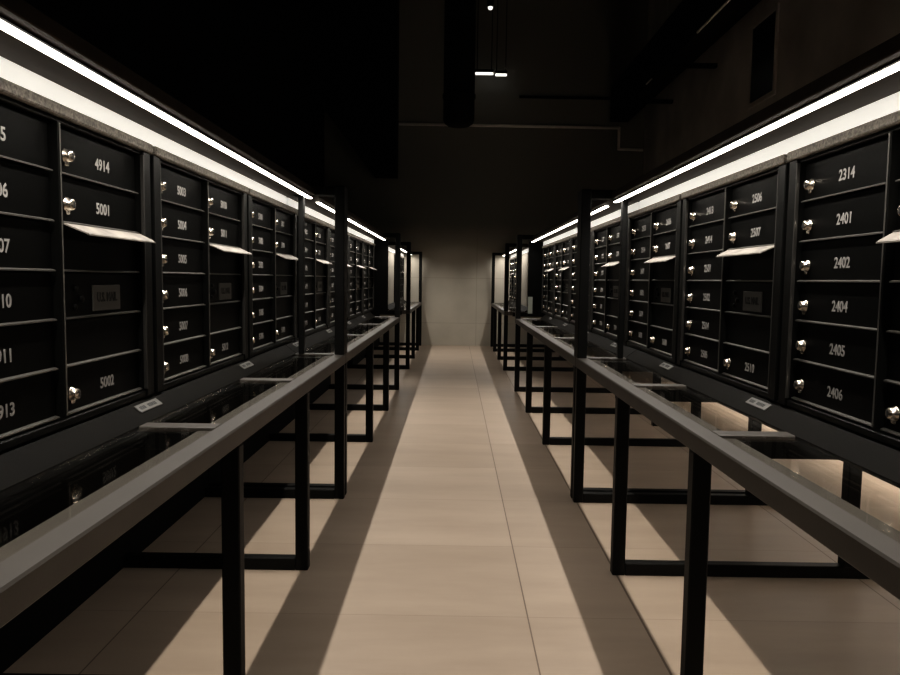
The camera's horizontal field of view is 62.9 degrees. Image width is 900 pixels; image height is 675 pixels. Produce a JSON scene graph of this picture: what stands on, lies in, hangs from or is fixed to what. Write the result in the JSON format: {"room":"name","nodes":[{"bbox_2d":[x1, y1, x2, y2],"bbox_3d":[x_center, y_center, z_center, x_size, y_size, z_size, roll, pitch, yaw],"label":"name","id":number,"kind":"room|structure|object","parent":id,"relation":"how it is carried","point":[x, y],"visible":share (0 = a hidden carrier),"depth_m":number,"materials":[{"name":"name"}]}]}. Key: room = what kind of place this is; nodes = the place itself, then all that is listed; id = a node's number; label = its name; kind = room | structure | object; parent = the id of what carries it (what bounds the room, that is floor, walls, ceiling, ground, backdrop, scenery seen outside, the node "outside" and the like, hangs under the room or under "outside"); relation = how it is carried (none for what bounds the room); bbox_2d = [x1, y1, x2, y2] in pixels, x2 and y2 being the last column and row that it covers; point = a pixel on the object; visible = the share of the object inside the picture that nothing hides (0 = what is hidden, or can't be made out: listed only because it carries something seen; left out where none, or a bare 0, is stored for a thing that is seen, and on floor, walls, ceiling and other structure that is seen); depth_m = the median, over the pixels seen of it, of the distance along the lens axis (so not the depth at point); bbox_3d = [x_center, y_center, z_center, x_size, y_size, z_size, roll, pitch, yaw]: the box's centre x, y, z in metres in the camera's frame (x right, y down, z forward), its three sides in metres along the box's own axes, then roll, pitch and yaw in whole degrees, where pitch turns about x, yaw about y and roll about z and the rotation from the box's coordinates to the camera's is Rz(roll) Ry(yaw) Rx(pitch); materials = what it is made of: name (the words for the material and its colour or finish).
{"room":"mail room","nodes":[
{"label":"mail room","id":0,"kind":"room"},
{"bbox_2d":[24,0,323,185],"bbox_3d":[-2.176,-2.264,4.541,0.132,5.940,15.103,1,5,0],"label":"wall","id":1,"kind":"structure","parent":0,"point":[251,68],"depth_m":7.12,"materials":[{"name":"black paint"}]},
{"bbox_2d":[3,344,899,674],"bbox_3d":[0.462,0.773,4.819,5.445,0.088,15.213,1,5,0],"label":"floor","id":2,"kind":"structure","parent":0,"point":[457,542],"depth_m":2.76,"materials":[{"name":"beige tile"}]},
{"bbox_2d":[0,344,345,674],"bbox_3d":[-0.990,0.569,1.685,0.908,0.773,4.028,1,5,0],"label":"metal stand","id":3,"kind":"object","parent":2,"relation":"on","point":[81,502],"visible":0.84,"depth_m":2.03,"materials":[{"name":"metal"}]},
{"bbox_2d":[0,77,155,450],"bbox_3d":[-1.065,-0.151,1.573,0.554,0.684,0.913,1,5,0],"label":"mailbox","id":4,"kind":"object","parent":3,"relation":"on","point":[76,299],"visible":1,"depth_m":1.61,"materials":[{"name":"black metal"}]},
{"bbox_2d":[0,0,347,354],"bbox_3d":[-0.939,-0.178,1.675,0.825,0.820,4.125,1,5,0],"label":"light canopy","id":5,"kind":"object","parent":3,"relation":"on","point":[40,55],"visible":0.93,"depth_m":1.77,"materials":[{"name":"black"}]},
{"bbox_2d":[149,146,251,392],"bbox_3d":[-1.059,-0.225,2.505,0.554,0.684,0.913,1,5,0],"label":"mailbox","id":6,"kind":"object","parent":3,"relation":"on","point":[199,214],"visible":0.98,"depth_m":2.42,"materials":[{"name":"black metal"}]},
{"bbox_2d":[246,188,297,357],"bbox_3d":[-1.053,-0.298,3.437,0.554,0.684,0.913,1,5,0],"label":"mailbox","id":7,"kind":"object","parent":3,"relation":"on","point":[271,223],"visible":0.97,"depth_m":3.41,"materials":[{"name":"black metal"}]},
{"bbox_2d":[207,312,399,494],"bbox_3d":[-0.966,0.265,5.532,0.908,0.773,3.676,1,5,0],"label":"metal stand","id":8,"kind":"object","parent":2,"relation":"on","point":[319,342],"visible":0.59,"depth_m":4.95,"materials":[{"name":"metal"}]},
{"bbox_2d":[297,213,332,337],"bbox_3d":[-1.047,-0.376,4.424,0.554,0.684,0.913,1,5,0],"label":"mailbox","id":9,"kind":"object","parent":8,"relation":"on","point":[317,262],"visible":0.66,"depth_m":4.44,"materials":[{"name":"black metal"}]},
{"bbox_2d":[305,197,334,225],"label":"light canopy","id":10,"kind":"object","parent":8,"relation":"on","point":[322,208],"depth_m":4.23,"materials":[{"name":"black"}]},
{"bbox_2d":[329,224,351,326],"bbox_3d":[-1.041,-0.448,5.337,0.554,0.684,0.913,1,5,0],"label":"mailbox","id":11,"kind":"object","parent":8,"relation":"on","point":[332,227],"visible":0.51,"depth_m":5.14,"materials":[{"name":"black metal"}]},
{"bbox_2d":[349,233,365,318],"bbox_3d":[-1.035,-0.520,6.251,0.554,0.684,0.913,1,5,0],"label":"mailbox","id":12,"kind":"object","parent":8,"relation":"on","point":[355,242],"visible":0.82,"depth_m":6.25,"materials":[{"name":"black metal"}]},
{"bbox_2d":[363,239,376,313],"bbox_3d":[-1.029,-0.593,7.164,0.554,0.684,0.913,1,5,0],"label":"mailbox","id":13,"kind":"object","parent":8,"relation":"on","point":[368,247],"visible":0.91,"depth_m":7.17,"materials":[{"name":"black metal"}]},
{"bbox_2d":[348,211,400,316],"label":"light canopy","id":14,"kind":"object","parent":8,"relation":"on","point":[357,226],"depth_m":7.35,"materials":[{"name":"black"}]},
{"bbox_2d":[347,299,421,368],"bbox_3d":[-0.934,-0.131,10.556,0.908,0.773,3.256,1,5,0],"label":"metal stand","id":15,"kind":"object","parent":2,"relation":"on","point":[417,306],"visible":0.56,"depth_m":10.13,"materials":[{"name":"metal"}]},
{"bbox_2d":[388,251,393,303],"bbox_3d":[-0.792,-0.793,9.752,0.015,0.678,0.968,1,5,0],"label":"blank panel","id":16,"kind":"object","parent":15,"relation":"on","point":[390,254],"visible":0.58,"depth_m":9.74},
{"bbox_2d":[394,253,394,301],"bbox_3d":[-1.006,-0.874,10.724,0.554,0.684,0.913,1,5,0],"label":"mailbox","id":17,"kind":"object","parent":15,"relation":"on","point":[394,253],"visible":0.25,"depth_m":10.27,"materials":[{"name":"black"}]},
{"bbox_2d":[400,256,404,299],"bbox_3d":[-1.001,-0.946,11.645,0.554,0.684,0.913,1,5,0],"label":"mailbox","id":18,"kind":"object","parent":15,"relation":"on","point":[402,257],"visible":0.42,"depth_m":12.00,"materials":[{"name":"black metal"}]},
{"bbox_2d":[388,242,421,309],"bbox_3d":[-0.882,-0.875,10.508,0.825,0.820,3.344,1,5,0],"label":"light canopy","id":19,"kind":"object","parent":15,"relation":"on","point":[391,245],"visible":0.63,"depth_m":8.91,"materials":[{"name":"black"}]},
{"bbox_2d":[490,301,573,371],"bbox_3d":[1.269,-0.101,10.544,1.210,0.773,3.256,1,5,0],"label":"metal stand","id":20,"kind":"object","parent":2,"relation":"on","point":[511,305],"visible":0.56,"depth_m":10.16,"materials":[{"name":"metal"}]},
{"bbox_2d":[491,243,528,310],"bbox_3d":[1.087,-0.848,10.497,0.825,0.820,3.344,1,5,0],"label":"light canopy","id":21,"kind":"object","parent":20,"relation":"on","point":[508,252],"visible":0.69,"depth_m":8.91,"materials":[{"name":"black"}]},
{"bbox_2d":[509,257,514,301],"bbox_3d":[1.219,-0.915,11.633,0.554,0.684,0.913,1,5,0],"label":"mailbox","id":22,"kind":"object","parent":20,"relation":"on","point":[512,260],"visible":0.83,"depth_m":11.66,"materials":[{"name":"black metal"}]},
{"bbox_2d":[514,256,515,301],"bbox_3d":[1.213,-0.843,10.712,0.554,0.684,0.913,1,5,0],"label":"mailbox","id":23,"kind":"object","parent":20,"relation":"on","point":[515,256],"visible":0.12,"depth_m":11.12,"materials":[{"name":"black metal"}]},
{"bbox_2d":[521,253,527,305],"bbox_3d":[0.986,-0.768,9.743,0.015,0.678,0.968,1,5,0],"label":"blank panel","id":24,"kind":"object","parent":20,"relation":"on","point":[524,285],"visible":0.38,"depth_m":9.62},
{"bbox_2d":[514,314,744,497],"bbox_3d":[1.237,0.296,5.521,1.210,0.773,3.676,1,5,0],"label":"metal stand","id":25,"kind":"object","parent":2,"relation":"on","point":[563,346],"visible":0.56,"depth_m":4.94,"materials":[{"name":"metal"}]},
{"bbox_2d":[515,211,577,318],"label":"light canopy","id":26,"kind":"object","parent":25,"relation":"on","point":[566,227],"depth_m":7.22,"materials":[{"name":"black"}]},
{"bbox_2d":[528,297,532,313],"bbox_3d":[0.839,-0.338,7.700,0.048,0.176,0.003,1,5,0],"label":"notice sheet","id":27,"kind":"object","parent":26,"relation":"attached to","point":[530,299],"visible":1,"depth_m":7.70,"materials":[{"name":"grey paper"}]},
{"bbox_2d":[541,242,554,316],"bbox_3d":[1.190,-0.562,7.152,0.554,0.684,0.913,1,5,0],"label":"mailbox","id":28,"kind":"object","parent":25,"relation":"on","point":[548,249],"visible":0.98,"depth_m":7.16,"materials":[{"name":"black metal"}]},
{"bbox_2d":[553,236,570,321],"bbox_3d":[1.185,-0.489,6.239,0.554,0.684,0.913,1,5,0],"label":"mailbox","id":29,"kind":"object","parent":25,"relation":"on","point":[562,246],"visible":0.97,"depth_m":6.24,"materials":[{"name":"black metal"}]},
{"bbox_2d":[568,227,591,330],"bbox_3d":[1.179,-0.417,5.326,0.554,0.684,0.913,1,5,0],"label":"mailbox","id":30,"kind":"object","parent":25,"relation":"on","point":[573,246],"visible":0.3,"depth_m":5.68,"materials":[{"name":"black metal"}]},
{"bbox_2d":[591,200,620,226],"label":"light canopy","id":31,"kind":"object","parent":25,"relation":"on","point":[602,211],"depth_m":4.16,"materials":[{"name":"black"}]},
{"bbox_2d":[590,216,627,340],"bbox_3d":[1.173,-0.345,4.412,0.554,0.684,0.913,1,5,0],"label":"mailbox","id":32,"kind":"object","parent":25,"relation":"on","point":[606,235],"visible":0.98,"depth_m":4.43,"materials":[{"name":"black metal"}]},
{"bbox_2d":[572,349,899,674],"bbox_3d":[1.212,0.600,1.674,1.210,0.773,4.028,1,5,0],"label":"metal stand","id":33,"kind":"object","parent":2,"relation":"on","point":[866,547],"visible":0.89,"depth_m":1.88,"materials":[{"name":"metal"}]},
{"bbox_2d":[624,194,682,363],"bbox_3d":[1.167,-0.267,3.425,0.554,0.684,0.913,1,5,0],"label":"mailbox","id":34,"kind":"object","parent":33,"relation":"on","point":[654,231],"visible":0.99,"depth_m":3.38,"materials":[{"name":"black metal"}]},
{"bbox_2d":[677,154,789,400],"bbox_3d":[1.161,-0.194,2.493,0.554,0.684,0.913,1,5,0],"label":"mailbox","id":35,"kind":"object","parent":33,"relation":"on","point":[734,226],"visible":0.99,"depth_m":2.40,"materials":[{"name":"black metal"}]},
{"bbox_2d":[574,33,899,357],"bbox_3d":[1.030,-0.150,1.664,0.825,0.820,4.125,1,5,0],"label":"light canopy","id":36,"kind":"object","parent":33,"relation":"on","point":[866,88],"visible":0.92,"depth_m":2.03,"materials":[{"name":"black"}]},
{"bbox_2d":[778,110,899,447],"bbox_3d":[1.155,-0.120,1.561,0.554,0.684,0.913,1,5,0],"label":"mailbox","id":37,"kind":"object","parent":33,"relation":"on","point":[840,354],"visible":1,"depth_m":1.73,"materials":[{"name":"black metal"}]},
{"bbox_2d":[324,0,648,345],"bbox_3d":[0.551,-2.827,12.121,5.445,5.940,0.132,1,5,0],"label":"wall","id":38,"kind":"structure","parent":0,"point":[458,195],"depth_m":12.03,"materials":[{"name":"paint"}]},
{"bbox_2d":[399,122,642,150],"bbox_3d":[1.156,-3.269,11.991,3.990,0.417,0.048,1,5,0],"label":"conduit","id":39,"kind":"object","parent":38,"relation":"attached to","point":[400,123],"visible":1,"depth_m":11.96,"materials":[{"name":"white"}]},
{"bbox_2d":[519,95,610,99],"bbox_3d":[1.995,-3.891,11.937,1.732,0.055,0.044,1,5,0],"label":"pipe","id":40,"kind":"object","parent":38,"relation":"attached to","point":[520,96],"visible":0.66,"depth_m":11.92,"materials":[{"name":"black metal"}]},
{"bbox_2d":[643,0,899,174],"bbox_3d":[3.180,-2.190,4.513,0.132,5.940,15.103,1,5,0],"label":"wall","id":41,"kind":"structure","parent":0,"point":[817,37],"depth_m":7.82,"materials":[{"name":"paint"}]},
{"bbox_2d":[747,3,779,109],"bbox_3d":[3.126,-2.784,7.346,0.020,0.847,0.649,1,5,0],"label":"window","id":42,"kind":"structure","parent":41,"relation":"in","point":[764,36],"depth_m":7.32,"materials":[{"name":"glass"},{"name":"dark metal"}]},
{"bbox_3d":[0.543,-5.248,4.354,5.489,0.110,15.235,1,5,0],"label":"ceiling","id":43,"kind":"structure","parent":0,"visible":0},
{"bbox_2d":[443,0,475,127],"bbox_3d":[0.122,-3.990,8.512,0.385,3.052,0.385,1,5,0],"label":"pipe","id":44,"kind":"object","parent":43,"relation":"hanging from","point":[459,96],"visible":1,"depth_m":8.43,"materials":[{"name":"black metal"}]},
{"bbox_2d":[475,0,493,74],"bbox_3d":[0.556,-4.968,11.632,0.297,1.590,0.066,1,5,0],"label":"tube light","id":45,"kind":"object","parent":43,"relation":"hanging from","point":[477,71],"visible":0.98,"depth_m":11.66,"materials":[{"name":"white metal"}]},
{"bbox_2d":[487,0,493,9],"bbox_3d":[0.513,-4.822,9.106,0.099,1.485,0.099,1,5,0],"label":"light","id":46,"kind":"object","parent":43,"relation":"hanging from","point":[490,3],"visible":1,"depth_m":9.13,"materials":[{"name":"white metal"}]},
{"bbox_2d":[495,0,506,75],"bbox_3d":[0.822,-4.956,11.631,0.192,1.606,0.066,1,5,0],"label":"tube light","id":47,"kind":"object","parent":43,"relation":"hanging from","point":[497,72],"visible":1,"depth_m":11.65,"materials":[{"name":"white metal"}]},
{"bbox_2d":[610,0,760,121],"bbox_3d":[2.779,-4.248,7.481,0.759,2.294,8.800,1,5,0],"label":"duct","id":48,"kind":"object","parent":43,"relation":"hanging from","point":[694,26],"visible":1,"depth_m":8.67,"materials":[{"name":"black metal"}]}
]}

